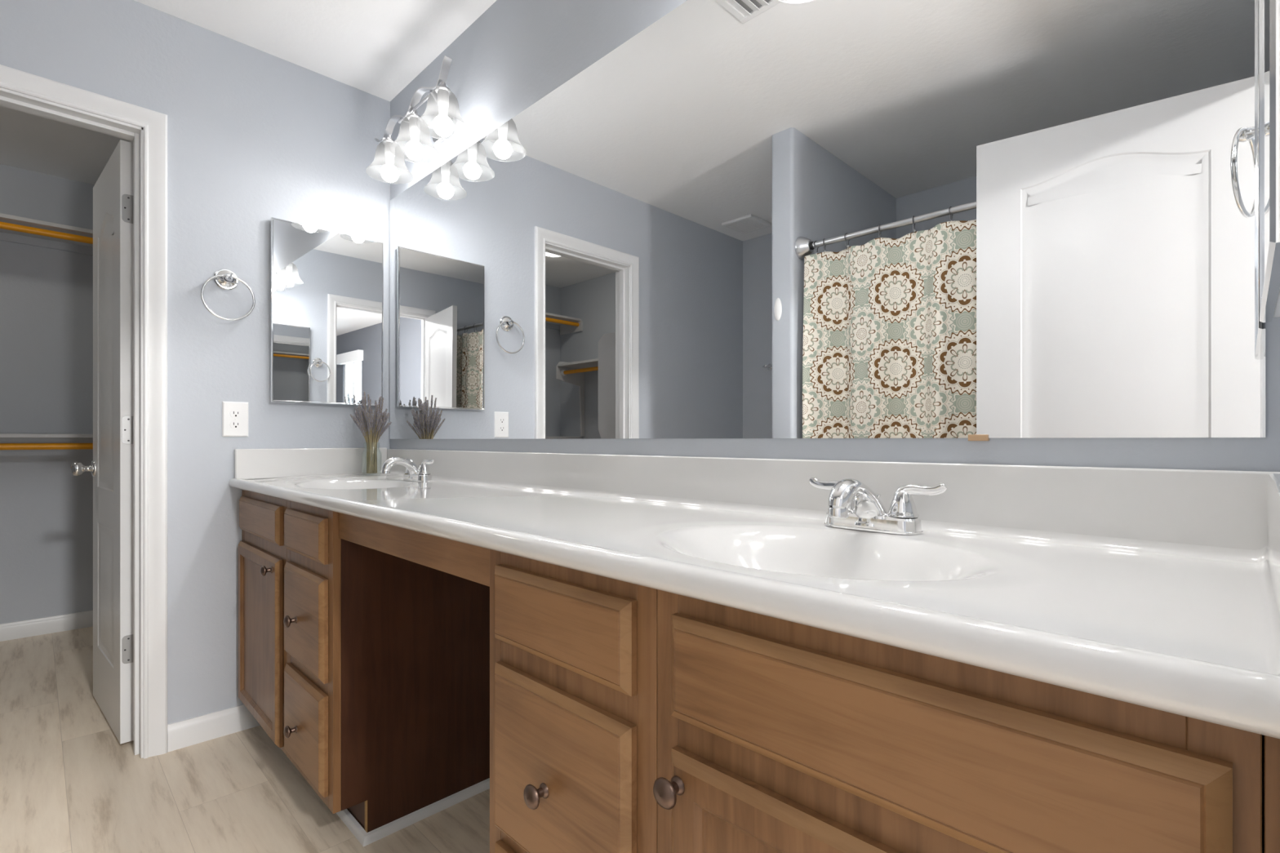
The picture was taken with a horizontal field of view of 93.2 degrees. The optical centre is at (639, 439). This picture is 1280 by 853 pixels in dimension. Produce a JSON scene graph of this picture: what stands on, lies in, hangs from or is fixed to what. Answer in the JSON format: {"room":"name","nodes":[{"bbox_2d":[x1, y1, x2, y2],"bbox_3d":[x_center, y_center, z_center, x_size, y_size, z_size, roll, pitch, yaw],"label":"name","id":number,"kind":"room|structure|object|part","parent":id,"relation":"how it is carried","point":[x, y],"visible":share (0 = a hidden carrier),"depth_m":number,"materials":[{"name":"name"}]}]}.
{"room":"bathroom","nodes":[
{"label":"bathroom","id":0,"kind":"room"},
{"bbox_2d":[0,164,94,623],"bbox_3d":[-3.493,-0.191,2.943,0.100,2.440,2.170,0,0,45],"label":"wall","id":1,"kind":"structure","parent":0,"point":[46,294],"depth_m":3.21,"materials":[{"name":"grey paint"}]},
{"bbox_2d":[0,213,93,255],"bbox_3d":[-3.341,-1.024,2.791,0.330,0.110,1.969,0,0,45],"label":"closet shelf","id":2,"kind":"object","parent":1,"relation":"attached to","point":[6,235],"visible":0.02,"depth_m":3.11,"materials":[{"name":"grey wood"}]},
{"bbox_2d":[0,221,93,244],"bbox_3d":[-3.256,-1.029,2.706,0.033,0.032,1.931,0,0,45],"label":"closet rod","id":3,"kind":"object","parent":2,"relation":"attached to","point":[4,225],"visible":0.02,"depth_m":3.00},
{"bbox_2d":[0,610,93,641],"bbox_3d":[-3.453,0.986,2.903,0.014,0.087,1.970,0,0,45],"label":"baseboard","id":4,"kind":"structure","parent":1,"relation":"attached to","point":[51,624],"depth_m":3.20,"materials":[{"name":"white paint"}]},
{"bbox_2d":[0,433,93,443],"bbox_3d":[-3.341,0.026,2.791,0.330,0.110,1.969,0,0,45],"label":"closet shelf","id":5,"kind":"object","parent":1,"relation":"attached to","point":[4,437],"visible":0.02,"depth_m":3.11,"materials":[{"name":"grey wood"}]},
{"bbox_2d":[0,443,93,449],"bbox_3d":[-3.256,0.033,2.706,0.033,0.032,1.931,0,0,45],"label":"closet rod","id":6,"kind":"object","parent":5,"relation":"attached to","point":[2,446],"visible":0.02,"depth_m":3.00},
{"bbox_2d":[0,0,390,724],"bbox_3d":[-1.974,-0.191,1.672,0.115,2.440,2.522,0,0,45],"label":"wall","id":7,"kind":"structure","parent":0,"point":[255,135],"depth_m":2.10,"materials":[{"name":"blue paint"}]},
{"bbox_2d":[0,64,167,759],"bbox_3d":[-1.857,-0.020,1.779,0.135,2.100,0.728,0,0,45],"label":"door frame","id":8,"kind":"structure","parent":7,"relation":"attached to","point":[153,123],"depth_m":1.97,"materials":[{"name":"white paint"}]},
{"bbox_2d":[71,139,133,744],"bbox_3d":[-1.962,0.007,2.202,0.600,2.020,0.106,0,0,40],"label":"door","id":9,"kind":"structure","parent":7,"relation":"in","point":[111,468],"depth_m":2.11,"materials":[{"name":"white paint"}]},
{"bbox_3d":[-2.158,0.112,2.346,0.064,0.064,0.072,0,0,45],"label":"knob","id":10,"kind":"part","parent":9,"relation":"part of","materials":[{"name":"silver metal"}]},
{"bbox_2d":[167,704,260,752],"bbox_3d":[-1.458,0.986,2.098,0.014,0.087,0.288,0,0,45],"label":"baseboard","id":11,"kind":"structure","parent":7,"relation":"attached to","point":[197,730],"depth_m":2.07,"materials":[{"name":"white paint"}]},
{"bbox_2d":[200,268,255,320],"bbox_3d":[-1.431,-0.505,2.100,0.049,0.187,0.159,0,0,45],"label":"towel ring","id":12,"kind":"object","parent":7,"relation":"attached to","point":[231,280],"visible":1,"depth_m":2.10,"materials":[{"name":"silver metal"}]},
{"bbox_3d":[-1.424,-0.561,2.093,0.029,0.025,0.025,0,0,45],"label":"post","id":13,"kind":"part","parent":12,"relation":"part of","materials":[{"name":"silver metal"}]},
{"bbox_2d":[222,401,248,436],"bbox_3d":[-1.426,-0.072,2.134,0.008,0.123,0.078,0,0,45],"label":"wall outlet","id":14,"kind":"object","parent":7,"relation":"attached to","point":[234,414],"visible":1,"depth_m":2.13,"materials":[{"name":"white plastic"}]},
{"bbox_2d":[230,421,241,428],"bbox_3d":[-1.424,-0.053,2.132,0.002,0.027,0.034,0,0,45],"label":"receptacle","id":15,"kind":"object","parent":14,"relation":"attached to","point":[233,424],"depth_m":2.13,"materials":[{"name":"white plastic"}]},
{"bbox_2d":[230,409,241,417],"bbox_3d":[-1.424,-0.092,2.132,0.002,0.027,0.034,0,0,45],"label":"receptacle","id":16,"kind":"object","parent":14,"relation":"attached to","point":[233,413],"depth_m":2.13,"materials":[{"name":"white plastic"}]},
{"bbox_2d":[270,217,383,406],"bbox_3d":[-1.202,-0.473,2.345,0.027,0.672,0.405,0,0,45],"label":"medicine cabinet","id":17,"kind":"object","parent":7,"relation":"attached to","point":[326,286],"visible":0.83,"depth_m":2.32,"materials":[{"name":"silver mirror"}]},
{"bbox_2d":[0,626,489,852],"bbox_3d":[-1.723,1.059,1.421,4.755,0.060,2.722,0,0,45],"label":"floor","id":18,"kind":"structure","parent":0,"point":[68,784],"depth_m":1.77,"materials":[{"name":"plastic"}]},
{"bbox_2d":[238,489,287,755],"bbox_3d":[-1.053,0.600,2.125,0.540,0.860,0.573,0,0,45],"label":"base cabinet","id":19,"kind":"object","parent":18,"relation":"on","point":[262,550],"visible":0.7,"depth_m":1.91,"materials":[{"name":"brown wood"}]},
{"bbox_3d":[-1.112,0.389,1.800,0.032,0.032,0.029,0,0,45],"label":"knob","id":20,"kind":"part","parent":19,"relation":"part of","materials":[{"name":"brown metal"}]},
{"bbox_2d":[284,500,489,846],"bbox_3d":[-0.720,0.600,1.792,0.402,0.860,0.573,0,0,45],"label":"base cabinet","id":21,"kind":"object","parent":18,"relation":"on","point":[387,669],"visible":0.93,"depth_m":1.61,"materials":[{"name":"brown wood"}]},
{"bbox_3d":[-0.943,0.785,1.630,0.032,0.032,0.029,0,0,45],"label":"knob","id":22,"kind":"part","parent":21,"relation":"part of","materials":[{"name":"brown metal"}]},
{"bbox_3d":[-0.943,0.488,1.630,0.032,0.032,0.029,0,0,45],"label":"knob","id":23,"kind":"part","parent":21,"relation":"part of","materials":[{"name":"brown metal"}]},
{"bbox_3d":[-0.901,0.768,1.622,0.321,0.251,0.018,0,0,45],"label":"drawer","id":24,"kind":"part","parent":21,"relation":"part of","materials":[{"name":"brown wood"}]},
{"bbox_3d":[-0.901,0.480,1.622,0.321,0.259,0.018,0,0,45],"label":"drawer","id":25,"kind":"part","parent":21,"relation":"part of","materials":[{"name":"brown wood"}]},
{"bbox_3d":[-0.901,0.255,1.622,0.321,0.115,0.018,0,0,45],"label":"drawer","id":26,"kind":"part","parent":21,"relation":"part of","materials":[{"name":"brown wood"}]},
{"bbox_3d":[-0.887,0.547,1.635,0.386,0.754,0.019,0,0,45],"label":"frame","id":27,"kind":"part","parent":21,"relation":"part of","materials":[{"name":"brown wood"}]},
{"bbox_3d":[-0.679,1.018,1.833,0.402,0.022,0.458,0,0,45],"label":"shoe moulding","id":28,"kind":"part","parent":21,"relation":"part of","materials":[{"name":"white paint"}]},
{"bbox_2d":[228,447,1279,738],"bbox_3d":[-0.337,0.153,1.418,2.560,0.240,0.566,0,0,45],"label":"countertop","id":29,"kind":"structure","parent":21,"relation":"on","point":[1156,588],"depth_m":0.79,"materials":[{"name":"stone"}]},
{"bbox_2d":[293,478,414,488],"bbox_3d":[-0.950,0.207,2.019,0.472,0.132,0.351,0,0,45],"label":"basin","id":30,"kind":"object","parent":29,"relation":"in","point":[318,483],"depth_m":2.17,"materials":[{"name":"white ceramic"}]},
{"bbox_2d":[381,457,434,481],"bbox_3d":[-0.810,0.103,2.169,0.180,0.086,0.179,0,0,-6],"label":"faucet","id":31,"kind":"object","parent":29,"relation":"on","point":[413,472],"visible":1,"depth_m":2.12,"materials":[{"name":"silver metal"}]},
{"bbox_3d":[-0.833,0.101,2.132,0.065,0.082,0.152,0,0,45],"label":"spout","id":32,"kind":"part","parent":31,"relation":"part of","materials":[{"name":"silver metal"}]},
{"bbox_3d":[-0.847,0.094,2.218,0.088,0.054,0.047,0,0,45],"label":"handle","id":33,"kind":"part","parent":31,"relation":"part of","materials":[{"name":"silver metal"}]},
{"bbox_3d":[-0.746,0.094,2.118,0.088,0.054,0.047,0,0,45],"label":"handle","id":34,"kind":"part","parent":31,"relation":"part of","materials":[{"name":"silver metal"}]},
{"bbox_2d":[338,512,489,586],"bbox_3d":[-0.485,0.207,1.251,0.724,0.074,0.018,0,0,45],"label":"apron panel","id":35,"kind":"object","parent":29,"relation":"attached to","point":[471,562],"visible":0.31,"depth_m":1.18,"materials":[{"name":"brown wood"}]},
{"bbox_2d":[653,524,1002,581],"bbox_3d":[0.231,0.211,0.839,0.472,0.126,0.351,0,0,45],"label":"basin","id":36,"kind":"object","parent":29,"relation":"in","point":[812,553],"depth_m":0.93,"materials":[{"name":"white ceramic"}]},
{"bbox_2d":[808,477,946,534],"bbox_3d":[0.366,0.103,0.994,0.180,0.086,0.179,0,0,-6],"label":"faucet","id":37,"kind":"object","parent":29,"relation":"on","point":[852,504],"visible":1,"depth_m":0.94,"materials":[{"name":"silver metal"}]},
{"bbox_3d":[0.329,0.094,1.043,0.088,0.054,0.047,0,0,45],"label":"handle","id":38,"kind":"part","parent":37,"relation":"part of","materials":[{"name":"silver metal"}]},
{"bbox_3d":[0.343,0.101,0.956,0.065,0.082,0.152,0,0,45],"label":"spout","id":39,"kind":"part","parent":37,"relation":"part of","materials":[{"name":"silver metal"}]},
{"bbox_3d":[0.430,0.094,0.942,0.088,0.054,0.047,0,0,45],"label":"handle","id":40,"kind":"part","parent":37,"relation":"part of","materials":[{"name":"silver metal"}]},
{"bbox_3d":[-1.047,0.074,2.361,0.072,0.127,0.072,0,0,45],"label":"mason jar","id":41,"kind":"object","parent":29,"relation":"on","visible":0},
{"bbox_2d":[350,391,391,473],"bbox_3d":[-1.055,-0.029,2.360,0.152,0.320,0.139,0,0,-11],"label":"bouquet","id":42,"kind":"object","parent":41,"relation":"in","point":[371,428],"visible":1,"depth_m":2.34,"materials":[{"name":"plant"}]},
{"bbox_2d":[489,549,657,852],"bbox_3d":[0.057,0.600,1.017,0.372,0.860,0.573,0,0,45],"label":"base cabinet","id":43,"kind":"object","parent":18,"relation":"on","point":[573,653],"visible":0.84,"depth_m":0.81,"materials":[{"name":"brown wood"}]},
{"bbox_3d":[-0.119,0.760,0.841,0.306,0.258,0.018,0,0,45],"label":"drawer","id":44,"kind":"part","parent":43,"relation":"part of","materials":[{"name":"brown wood"}]},
{"bbox_3d":[-0.143,0.488,0.832,0.032,0.032,0.029,0,0,45],"label":"knob","id":45,"kind":"part","parent":43,"relation":"part of","materials":[{"name":"brown metal"}]},
{"bbox_3d":[-0.119,0.477,0.841,0.306,0.256,0.018,0,0,45],"label":"drawer","id":46,"kind":"part","parent":43,"relation":"part of","materials":[{"name":"brown wood"}]},
{"bbox_3d":[-0.119,0.254,0.841,0.306,0.115,0.018,0,0,45],"label":"drawer","id":47,"kind":"part","parent":43,"relation":"part of","materials":[{"name":"brown wood"}]},
{"bbox_2d":[653,589,1279,852],"bbox_3d":[0.376,0.600,0.697,0.530,0.860,0.573,0,0,45],"label":"base cabinet","id":48,"kind":"object","parent":18,"relation":"on","point":[775,735],"visible":0.83,"depth_m":0.50,"materials":[{"name":"brown wood"}]},
{"bbox_3d":[0.032,0.381,0.657,0.032,0.032,0.029,0,0,45],"label":"knob","id":49,"kind":"part","parent":48,"relation":"part of","materials":[{"name":"brown metal"}]},
{"bbox_3d":[0.197,0.630,0.526,0.455,0.559,0.018,0,0,45],"label":"door","id":50,"kind":"part","parent":48,"relation":"part of","materials":[{"name":"brown wood"}]},
{"bbox_2d":[0,0,496,184],"bbox_3d":[0.761,-1.451,0.424,9.680,0.080,4.822,0,0,45],"label":"ceiling","id":51,"kind":"structure","parent":0,"point":[375,47],"depth_m":2.15,"materials":[{"name":"white paint"}]},
{"bbox_2d":[390,0,1279,852],"bbox_3d":[-0.102,-0.191,1.654,2.790,2.440,0.100,0,0,45],"label":"wall","id":52,"kind":"structure","parent":0,"point":[516,53],"depth_m":1.55,"materials":[{"name":"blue paint"}]},
{"bbox_2d":[365,55,469,183],"bbox_3d":[-0.786,-1.088,2.127,0.627,0.262,0.198,0,0,45],"label":"vanity light","id":53,"kind":"object","parent":52,"relation":"attached to","point":[442,120],"visible":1,"depth_m":2.06,"materials":[{"name":"white glass"}]},
{"bbox_3d":[-0.928,-1.042,2.244,0.163,0.119,0.163,0,0,45],"label":"lamp shade","id":54,"kind":"part","parent":53,"relation":"part of","materials":[{"name":"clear glass"}]},
{"bbox_3d":[-0.928,-0.989,2.244,0.063,0.063,0.063,0,0,45],"label":"bulb","id":55,"kind":"part","parent":53,"relation":"part of","materials":[{"name":"white glass"}]},
{"bbox_3d":[-0.781,-1.055,2.097,0.163,0.119,0.163,0,0,45],"label":"lamp shade","id":56,"kind":"part","parent":53,"relation":"part of","materials":[{"name":"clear glass"}]},
{"bbox_3d":[-0.749,-1.150,2.138,0.250,0.040,0.114,0,0,45],"label":"support arm","id":57,"kind":"part","parent":53,"relation":"part of","materials":[{"name":"silver metal"}]},
{"bbox_3d":[-0.781,-1.002,2.097,0.063,0.063,0.063,0,0,45],"label":"bulb","id":58,"kind":"part","parent":53,"relation":"part of","materials":[{"name":"white glass"}]},
{"bbox_3d":[-0.634,-1.065,1.950,0.163,0.119,0.163,0,0,45],"label":"lamp shade","id":59,"kind":"part","parent":53,"relation":"part of","materials":[{"name":"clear glass"}]},
{"bbox_3d":[-0.634,-1.012,1.950,0.063,0.063,0.063,0,0,45],"label":"bulb","id":60,"kind":"part","parent":53,"relation":"part of","materials":[{"name":"white glass"}]},
{"bbox_2d":[390,0,1265,440],"bbox_3d":[-0.143,-0.495,1.618,2.526,0.994,0.010,0,0,45],"label":"wall mirror","id":61,"kind":"object","parent":52,"relation":"attached to","point":[971,220],"visible":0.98,"depth_m":1.08,"materials":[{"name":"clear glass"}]},
{"bbox_2d":[386,448,1279,550],"bbox_3d":[-0.144,0.090,1.612,2.560,0.104,0.020,0,0,45],"label":"backsplash","id":62,"kind":"structure","parent":52,"relation":"attached to","point":[1224,508],"depth_m":0.94,"materials":[{"name":"stone"}]},
{"bbox_2d":[1259,0,1279,322],"bbox_3d":[0.592,-0.473,0.556,0.026,0.672,0.405,0,0,45],"label":"medicine cabinet","id":63,"kind":"object","parent":52,"relation":"attached to","point":[1269,10],"visible":1,"depth_m":0.52,"materials":[{"name":"silver metal"}]},
{"bbox_3d":[0.585,-0.473,0.562,0.003,0.659,0.392,0,0,45],"label":"mirror door","id":64,"kind":"part","parent":63,"relation":"part of","materials":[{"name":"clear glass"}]}
]}

